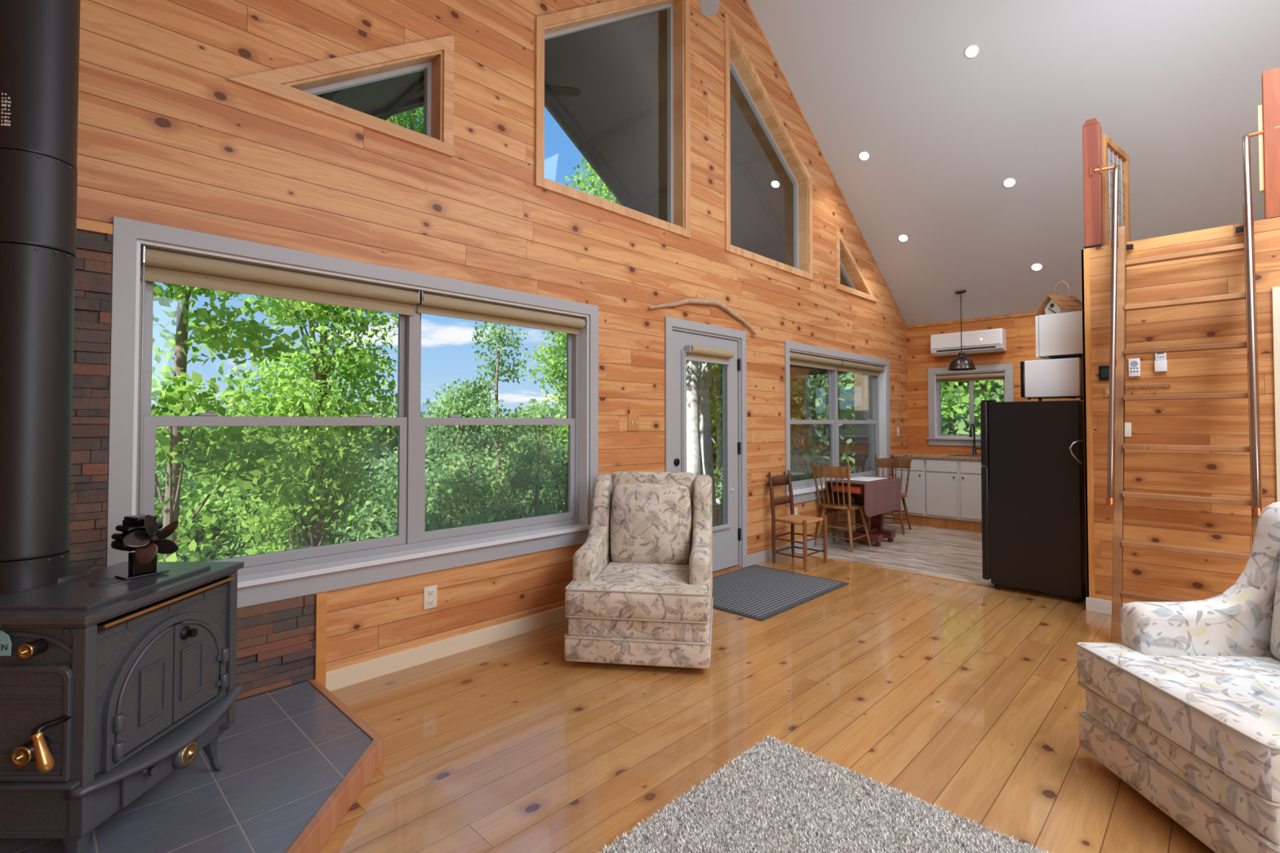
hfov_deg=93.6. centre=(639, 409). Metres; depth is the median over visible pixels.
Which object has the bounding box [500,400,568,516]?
slender tree
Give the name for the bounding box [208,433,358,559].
maple tree
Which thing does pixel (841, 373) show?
tree
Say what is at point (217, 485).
tree
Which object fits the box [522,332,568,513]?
slender tree
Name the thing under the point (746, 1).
trim
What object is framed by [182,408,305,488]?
tree
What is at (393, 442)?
tree
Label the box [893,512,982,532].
trim
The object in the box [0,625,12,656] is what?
tag
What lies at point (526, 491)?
tree
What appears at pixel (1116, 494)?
ladder
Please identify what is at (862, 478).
place mat
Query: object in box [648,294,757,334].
branch
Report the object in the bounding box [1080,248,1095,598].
trim
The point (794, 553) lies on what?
trim
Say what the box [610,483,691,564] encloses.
cushion
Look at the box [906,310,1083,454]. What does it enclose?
wall
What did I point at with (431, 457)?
tree
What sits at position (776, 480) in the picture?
chair
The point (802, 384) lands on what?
tree
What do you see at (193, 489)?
tree
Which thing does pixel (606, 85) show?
porch roof
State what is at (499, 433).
slender tree
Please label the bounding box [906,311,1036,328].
trim
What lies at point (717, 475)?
tree
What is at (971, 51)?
recessed light
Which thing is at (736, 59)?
window
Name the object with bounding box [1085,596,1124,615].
baseboard
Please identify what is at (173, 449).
maple tree
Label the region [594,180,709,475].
birch tree
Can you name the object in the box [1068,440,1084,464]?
loop
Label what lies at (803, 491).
window
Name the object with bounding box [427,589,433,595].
socket
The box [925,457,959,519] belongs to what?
base cabinet
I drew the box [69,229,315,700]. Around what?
stone wall
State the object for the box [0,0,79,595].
pipe
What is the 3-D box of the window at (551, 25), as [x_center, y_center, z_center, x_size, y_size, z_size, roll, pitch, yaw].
[-0.182,-2.473,4.451,0.170,2.120,1.539,-1,-2,44]
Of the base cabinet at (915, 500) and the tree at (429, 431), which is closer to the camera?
the base cabinet at (915, 500)
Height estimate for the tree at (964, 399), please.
7.679 m
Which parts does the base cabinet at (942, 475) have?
drawer, door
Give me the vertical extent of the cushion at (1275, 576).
0.532 m
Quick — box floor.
[319,522,1215,852]
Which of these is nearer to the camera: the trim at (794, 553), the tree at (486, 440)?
the trim at (794, 553)
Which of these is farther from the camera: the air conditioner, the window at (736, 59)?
the air conditioner
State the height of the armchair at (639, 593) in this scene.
0.976 m
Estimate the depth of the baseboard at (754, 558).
5.92 m
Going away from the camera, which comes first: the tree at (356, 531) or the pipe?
the pipe
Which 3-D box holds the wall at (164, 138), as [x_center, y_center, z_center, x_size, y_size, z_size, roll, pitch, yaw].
[0.512,-1.359,5.168,0.170,5.741,8.908,-1,-2,44]
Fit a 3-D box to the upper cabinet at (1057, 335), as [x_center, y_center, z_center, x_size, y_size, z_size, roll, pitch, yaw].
[3.414,-0.559,4.786,0.371,0.329,0.704,-1,-2,44]
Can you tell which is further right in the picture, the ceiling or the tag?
the ceiling
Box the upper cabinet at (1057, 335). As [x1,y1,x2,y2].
[1035,311,1082,359]
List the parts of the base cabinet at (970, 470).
drawer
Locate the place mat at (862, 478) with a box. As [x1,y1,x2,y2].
[840,475,888,481]
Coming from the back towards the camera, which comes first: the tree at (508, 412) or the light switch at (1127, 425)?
the tree at (508, 412)
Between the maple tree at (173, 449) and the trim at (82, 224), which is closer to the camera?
the trim at (82, 224)
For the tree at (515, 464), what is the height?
8.772 m
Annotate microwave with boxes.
[1020,357,1083,400]
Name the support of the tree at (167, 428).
on the ground
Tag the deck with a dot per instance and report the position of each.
(717, 510)
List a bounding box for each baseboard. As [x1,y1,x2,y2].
[325,605,568,691]
[746,515,892,566]
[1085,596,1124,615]
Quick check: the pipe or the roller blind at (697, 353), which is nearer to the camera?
the pipe
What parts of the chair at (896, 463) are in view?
post, crest rail, leg, seat, leg, post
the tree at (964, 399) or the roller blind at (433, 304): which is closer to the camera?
the roller blind at (433, 304)
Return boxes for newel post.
[1082,117,1103,248]
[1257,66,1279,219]
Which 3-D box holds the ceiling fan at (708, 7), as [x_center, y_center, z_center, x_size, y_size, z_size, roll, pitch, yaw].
[0.431,-3.072,3.740,1.145,0.695,1.008,0,-1,7]
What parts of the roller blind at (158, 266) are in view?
bead chain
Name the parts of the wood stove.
air knob, door, air knob, door handle, leg, corner post, griddle plate, frame, lid, door, latch knob, pane, ash door, door knob, pane, door, leg, corner post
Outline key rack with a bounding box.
[1124,383,1170,390]
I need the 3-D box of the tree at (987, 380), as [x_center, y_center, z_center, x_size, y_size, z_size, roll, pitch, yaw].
[6.634,-0.894,13.807,5.162,9.051,5.876,1,-1,-25]
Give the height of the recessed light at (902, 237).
0.068 m
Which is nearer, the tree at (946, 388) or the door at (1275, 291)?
the door at (1275, 291)
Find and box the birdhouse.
[1035,280,1081,315]
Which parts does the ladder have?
handrail, handrail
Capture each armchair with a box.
[564,471,713,669]
[1076,502,1279,852]
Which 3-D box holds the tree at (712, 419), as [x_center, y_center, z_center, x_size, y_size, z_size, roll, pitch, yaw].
[1.143,-0.293,15.397,5.375,8.844,5.098,-1,-1,25]
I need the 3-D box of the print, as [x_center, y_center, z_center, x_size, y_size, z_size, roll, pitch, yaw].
[-1.880,-0.891,1.784,0.025,0.099,0.001,0,-1,-7]
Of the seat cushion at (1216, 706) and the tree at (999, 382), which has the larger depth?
the tree at (999, 382)
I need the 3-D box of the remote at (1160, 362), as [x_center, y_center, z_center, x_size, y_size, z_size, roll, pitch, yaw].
[3.382,-0.326,3.907,0.062,0.160,0.028,-1,-2,44]
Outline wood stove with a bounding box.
[0,561,244,852]
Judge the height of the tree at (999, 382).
10.718 m
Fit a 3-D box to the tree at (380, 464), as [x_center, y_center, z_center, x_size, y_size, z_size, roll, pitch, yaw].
[-13.280,6.398,26.335,8.295,13.767,8.759,0,-1,-21]
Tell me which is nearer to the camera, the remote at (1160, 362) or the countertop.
the remote at (1160, 362)
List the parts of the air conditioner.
panel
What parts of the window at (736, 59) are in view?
frame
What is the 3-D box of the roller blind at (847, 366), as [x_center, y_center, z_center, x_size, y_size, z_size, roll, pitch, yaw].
[2.713,-0.502,7.345,0.075,0.122,1.175,-1,-2,44]
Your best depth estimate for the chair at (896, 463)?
7.37 m
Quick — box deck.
[711,504,723,526]
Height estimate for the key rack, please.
0.035 m
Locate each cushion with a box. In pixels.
[564,560,710,622]
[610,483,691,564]
[1077,644,1279,803]
[1270,563,1279,660]
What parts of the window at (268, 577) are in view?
sash, sash, sill, sash, sash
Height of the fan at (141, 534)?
0.198 m
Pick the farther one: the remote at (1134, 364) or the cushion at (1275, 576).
the remote at (1134, 364)
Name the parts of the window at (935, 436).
sill, frame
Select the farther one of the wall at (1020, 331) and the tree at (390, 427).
the tree at (390, 427)
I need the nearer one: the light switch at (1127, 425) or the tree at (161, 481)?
the light switch at (1127, 425)
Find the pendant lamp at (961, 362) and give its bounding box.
[946,290,976,370]
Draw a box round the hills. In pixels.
[267,402,510,428]
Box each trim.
[76,217,112,235]
[313,591,326,687]
[745,0,907,327]
[794,552,1085,603]
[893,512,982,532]
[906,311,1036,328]
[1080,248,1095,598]
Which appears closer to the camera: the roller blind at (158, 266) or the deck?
the roller blind at (158, 266)
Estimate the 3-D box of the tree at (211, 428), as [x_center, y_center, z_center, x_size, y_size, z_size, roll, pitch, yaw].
[-19.376,6.572,27.287,9.082,14.274,8.601,-1,-2,35]
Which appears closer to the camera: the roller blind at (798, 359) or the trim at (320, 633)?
the trim at (320, 633)
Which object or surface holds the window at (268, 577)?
in the wall at (164, 138)
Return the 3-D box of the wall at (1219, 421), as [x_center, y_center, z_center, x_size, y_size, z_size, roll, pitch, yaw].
[5.804,0.126,3.874,4.300,2.515,3.325,-1,-2,44]
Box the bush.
[379,452,559,537]
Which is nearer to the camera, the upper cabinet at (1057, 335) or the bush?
the upper cabinet at (1057, 335)
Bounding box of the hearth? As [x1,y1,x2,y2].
[0,679,383,852]
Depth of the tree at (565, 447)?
19.98 m
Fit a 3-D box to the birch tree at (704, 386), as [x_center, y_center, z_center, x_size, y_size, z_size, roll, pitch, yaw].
[1.085,-2.343,11.258,4.093,10.392,3.777,1,-2,-42]
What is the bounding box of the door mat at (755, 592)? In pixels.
[711,564,848,621]
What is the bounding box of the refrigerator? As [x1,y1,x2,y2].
[980,400,1086,603]
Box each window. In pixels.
[106,216,598,608]
[226,34,454,157]
[534,0,690,238]
[724,12,813,280]
[784,341,892,505]
[835,226,877,302]
[926,363,1013,446]
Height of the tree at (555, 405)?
14.580 m
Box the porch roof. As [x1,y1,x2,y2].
[316,8,864,376]
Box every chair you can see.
[768,470,826,569]
[810,460,871,552]
[875,453,911,534]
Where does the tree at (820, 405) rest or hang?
on the ground
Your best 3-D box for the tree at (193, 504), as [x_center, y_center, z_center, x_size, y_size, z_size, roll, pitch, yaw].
[-10.459,5.804,14.319,4.871,8.541,5.545,-1,-2,43]
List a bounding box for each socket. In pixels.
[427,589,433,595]
[427,599,433,605]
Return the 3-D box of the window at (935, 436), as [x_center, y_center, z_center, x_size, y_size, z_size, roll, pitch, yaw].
[4.260,-0.046,7.760,1.036,1.028,0.165,-1,-2,44]
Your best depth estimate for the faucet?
7.53 m
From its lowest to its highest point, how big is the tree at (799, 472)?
10.270 m
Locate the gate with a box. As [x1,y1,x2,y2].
[1101,133,1130,245]
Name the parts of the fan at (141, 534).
blade, blade, motor, blade, blade, blade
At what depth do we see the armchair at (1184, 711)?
2.02 m
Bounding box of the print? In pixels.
[0,92,11,125]
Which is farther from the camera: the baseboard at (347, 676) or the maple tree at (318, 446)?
the maple tree at (318, 446)
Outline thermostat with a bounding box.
[1098,365,1109,380]
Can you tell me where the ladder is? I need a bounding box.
[1089,125,1279,643]
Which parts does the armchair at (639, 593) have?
armrest, seat rail, backrest, armrest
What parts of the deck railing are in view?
rail, post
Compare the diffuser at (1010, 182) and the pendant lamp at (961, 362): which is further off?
the pendant lamp at (961, 362)
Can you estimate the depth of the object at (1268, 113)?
3.59 m
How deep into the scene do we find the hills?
320.61 m
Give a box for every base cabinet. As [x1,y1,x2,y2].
[893,457,925,516]
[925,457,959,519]
[959,459,982,522]
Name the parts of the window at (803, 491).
sash, sash, frame, sill, sash, sash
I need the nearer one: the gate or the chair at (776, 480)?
the gate
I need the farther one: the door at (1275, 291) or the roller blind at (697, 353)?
the roller blind at (697, 353)
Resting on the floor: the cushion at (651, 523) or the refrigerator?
the refrigerator
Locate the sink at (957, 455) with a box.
[949,453,981,457]
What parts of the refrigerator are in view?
door, door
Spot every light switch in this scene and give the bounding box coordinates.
[627,413,639,431]
[1104,387,1108,396]
[1124,422,1131,436]
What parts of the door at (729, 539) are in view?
glass moulding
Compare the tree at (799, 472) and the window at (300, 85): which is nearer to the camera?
the window at (300, 85)
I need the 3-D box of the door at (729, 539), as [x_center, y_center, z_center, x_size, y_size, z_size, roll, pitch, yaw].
[0.538,0.346,5.108,0.201,2.130,1.095,-1,-2,44]
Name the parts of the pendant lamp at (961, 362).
rod, chain, lamp shade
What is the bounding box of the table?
[825,475,901,546]
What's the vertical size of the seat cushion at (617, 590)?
0.180 m
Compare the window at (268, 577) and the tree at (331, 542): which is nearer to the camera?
the window at (268, 577)
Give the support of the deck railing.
on the deck
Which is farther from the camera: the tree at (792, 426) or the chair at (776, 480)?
the tree at (792, 426)
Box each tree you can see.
[151,281,311,561]
[151,413,193,485]
[154,462,242,561]
[154,472,289,561]
[154,490,199,561]
[163,466,279,554]
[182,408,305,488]
[183,400,266,473]
[189,479,234,554]
[195,293,425,547]
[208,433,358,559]
[226,487,324,551]
[263,519,344,547]
[264,478,396,548]
[292,399,396,534]
[323,479,389,543]
[328,438,490,542]
[337,465,455,542]
[349,395,397,467]
[364,409,430,467]
[381,414,503,515]
[382,106,423,133]
[382,376,510,530]
[430,427,508,469]
[448,456,562,518]
[455,320,543,521]
[474,412,532,462]
[492,442,568,519]
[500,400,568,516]
[506,398,564,439]
[511,399,568,462]
[515,157,621,445]
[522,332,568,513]
[541,407,568,447]
[542,435,568,511]
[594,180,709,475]
[698,361,722,506]
[698,362,824,504]
[708,363,723,505]
[708,373,854,481]
[709,368,721,465]
[709,373,850,470]
[713,373,854,498]
[790,372,980,481]
[792,381,854,467]
[796,377,952,478]
[804,373,976,477]
[822,380,995,458]
[839,379,1004,448]
[839,379,1004,454]
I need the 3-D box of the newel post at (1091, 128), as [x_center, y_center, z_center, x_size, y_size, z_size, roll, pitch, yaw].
[3.173,-1.577,4.215,0.100,0.900,0.095,-1,-2,44]
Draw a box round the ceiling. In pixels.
[747,0,1279,325]
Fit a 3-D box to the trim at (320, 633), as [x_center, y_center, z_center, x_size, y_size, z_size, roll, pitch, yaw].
[-1.530,1.121,2.874,0.034,0.484,0.046,-1,-2,44]
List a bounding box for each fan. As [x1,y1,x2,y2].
[111,514,178,580]
[700,0,719,16]
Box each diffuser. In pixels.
[1004,178,1014,186]
[1031,263,1041,270]
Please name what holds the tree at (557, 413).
on the ground
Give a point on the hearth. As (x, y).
(295, 758)
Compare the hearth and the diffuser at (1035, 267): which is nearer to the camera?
the hearth
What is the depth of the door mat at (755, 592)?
4.64 m
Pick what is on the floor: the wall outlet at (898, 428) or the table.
the table
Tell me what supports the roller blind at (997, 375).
attached to the window at (935, 436)
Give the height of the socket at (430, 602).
0.028 m
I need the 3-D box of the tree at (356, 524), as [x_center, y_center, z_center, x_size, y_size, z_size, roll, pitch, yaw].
[-8.260,6.044,18.389,4.797,7.892,4.549,0,-1,-8]
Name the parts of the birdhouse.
twig handle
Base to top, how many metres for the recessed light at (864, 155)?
0.068 m
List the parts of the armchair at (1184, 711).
seat rail, armrest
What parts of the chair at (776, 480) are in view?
post, post, seat, leg, leg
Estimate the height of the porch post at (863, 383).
2.640 m
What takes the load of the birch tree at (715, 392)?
on the ground
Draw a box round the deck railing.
[790,435,805,480]
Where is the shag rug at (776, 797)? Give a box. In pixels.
[596,735,1051,852]
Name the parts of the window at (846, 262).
frame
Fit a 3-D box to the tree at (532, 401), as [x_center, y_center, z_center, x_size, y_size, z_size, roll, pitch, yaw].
[-7.065,6.026,40.391,8.164,13.550,8.621,-1,-2,41]
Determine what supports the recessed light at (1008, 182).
in the ceiling
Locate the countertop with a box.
[890,452,981,460]
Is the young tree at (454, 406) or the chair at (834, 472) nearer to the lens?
the chair at (834, 472)
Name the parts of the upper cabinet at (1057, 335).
door, hood panel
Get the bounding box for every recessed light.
[858,151,869,160]
[897,234,908,241]
[964,44,979,57]
[1003,177,1016,187]
[1031,262,1042,271]
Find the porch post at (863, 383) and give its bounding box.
[853,373,872,473]
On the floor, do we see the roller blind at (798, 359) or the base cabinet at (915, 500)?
the base cabinet at (915, 500)
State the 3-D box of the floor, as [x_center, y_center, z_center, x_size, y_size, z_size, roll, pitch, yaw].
[2.984,1.408,2.698,6.735,0.102,8.908,-1,-2,44]
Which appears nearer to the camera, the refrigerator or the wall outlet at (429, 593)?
the wall outlet at (429, 593)
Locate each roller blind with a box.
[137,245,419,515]
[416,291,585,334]
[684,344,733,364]
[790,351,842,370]
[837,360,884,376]
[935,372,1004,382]
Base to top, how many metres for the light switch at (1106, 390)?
0.060 m
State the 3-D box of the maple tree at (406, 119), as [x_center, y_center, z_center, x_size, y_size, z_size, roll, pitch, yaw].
[-5.624,-1.496,14.718,3.127,16.046,3.455,-1,-1,32]
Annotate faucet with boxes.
[968,422,981,454]
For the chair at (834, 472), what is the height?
0.904 m
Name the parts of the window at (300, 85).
frame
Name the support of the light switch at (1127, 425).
attached to the wall at (1219, 421)
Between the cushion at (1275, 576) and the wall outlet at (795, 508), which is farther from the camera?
the wall outlet at (795, 508)
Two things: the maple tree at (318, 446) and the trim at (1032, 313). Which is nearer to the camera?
the trim at (1032, 313)
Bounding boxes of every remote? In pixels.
[1128,358,1140,377]
[1154,346,1167,372]
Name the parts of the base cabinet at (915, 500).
drawer, door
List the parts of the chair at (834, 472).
post, leg, crest rail, leg, seat, post, leg, leg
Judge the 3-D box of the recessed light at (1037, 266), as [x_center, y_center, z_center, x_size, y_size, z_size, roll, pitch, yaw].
[4.426,-1.593,6.710,0.112,0.068,0.096,-1,-2,40]
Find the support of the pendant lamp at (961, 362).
hanging from the ceiling
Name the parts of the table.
drawer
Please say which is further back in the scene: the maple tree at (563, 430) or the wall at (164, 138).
the maple tree at (563, 430)
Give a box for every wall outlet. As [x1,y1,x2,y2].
[423,585,437,609]
[794,507,797,515]
[897,426,899,435]
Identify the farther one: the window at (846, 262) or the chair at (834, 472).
the window at (846, 262)
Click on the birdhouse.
(1055, 304)
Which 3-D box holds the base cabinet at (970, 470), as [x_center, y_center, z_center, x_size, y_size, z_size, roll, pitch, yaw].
[4.186,0.967,7.311,0.400,0.730,0.635,-1,-2,44]
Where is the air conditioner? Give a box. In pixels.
[930,328,1006,356]
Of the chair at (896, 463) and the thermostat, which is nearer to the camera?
the thermostat
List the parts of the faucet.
spout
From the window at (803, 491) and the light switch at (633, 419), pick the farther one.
the window at (803, 491)
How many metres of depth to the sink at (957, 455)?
7.46 m
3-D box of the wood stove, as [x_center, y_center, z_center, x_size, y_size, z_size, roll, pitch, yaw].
[-1.683,0.885,1.808,0.638,0.732,0.710,0,-1,0]
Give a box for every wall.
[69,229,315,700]
[71,0,908,681]
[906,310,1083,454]
[1089,217,1279,603]
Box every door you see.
[664,316,746,576]
[1271,286,1279,502]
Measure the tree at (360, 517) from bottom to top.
9.194 m
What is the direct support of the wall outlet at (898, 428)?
attached to the wall at (164, 138)
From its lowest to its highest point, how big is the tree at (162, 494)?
8.212 m
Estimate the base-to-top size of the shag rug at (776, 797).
0.028 m
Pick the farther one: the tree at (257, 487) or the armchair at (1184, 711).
the tree at (257, 487)
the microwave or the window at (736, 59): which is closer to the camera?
the microwave

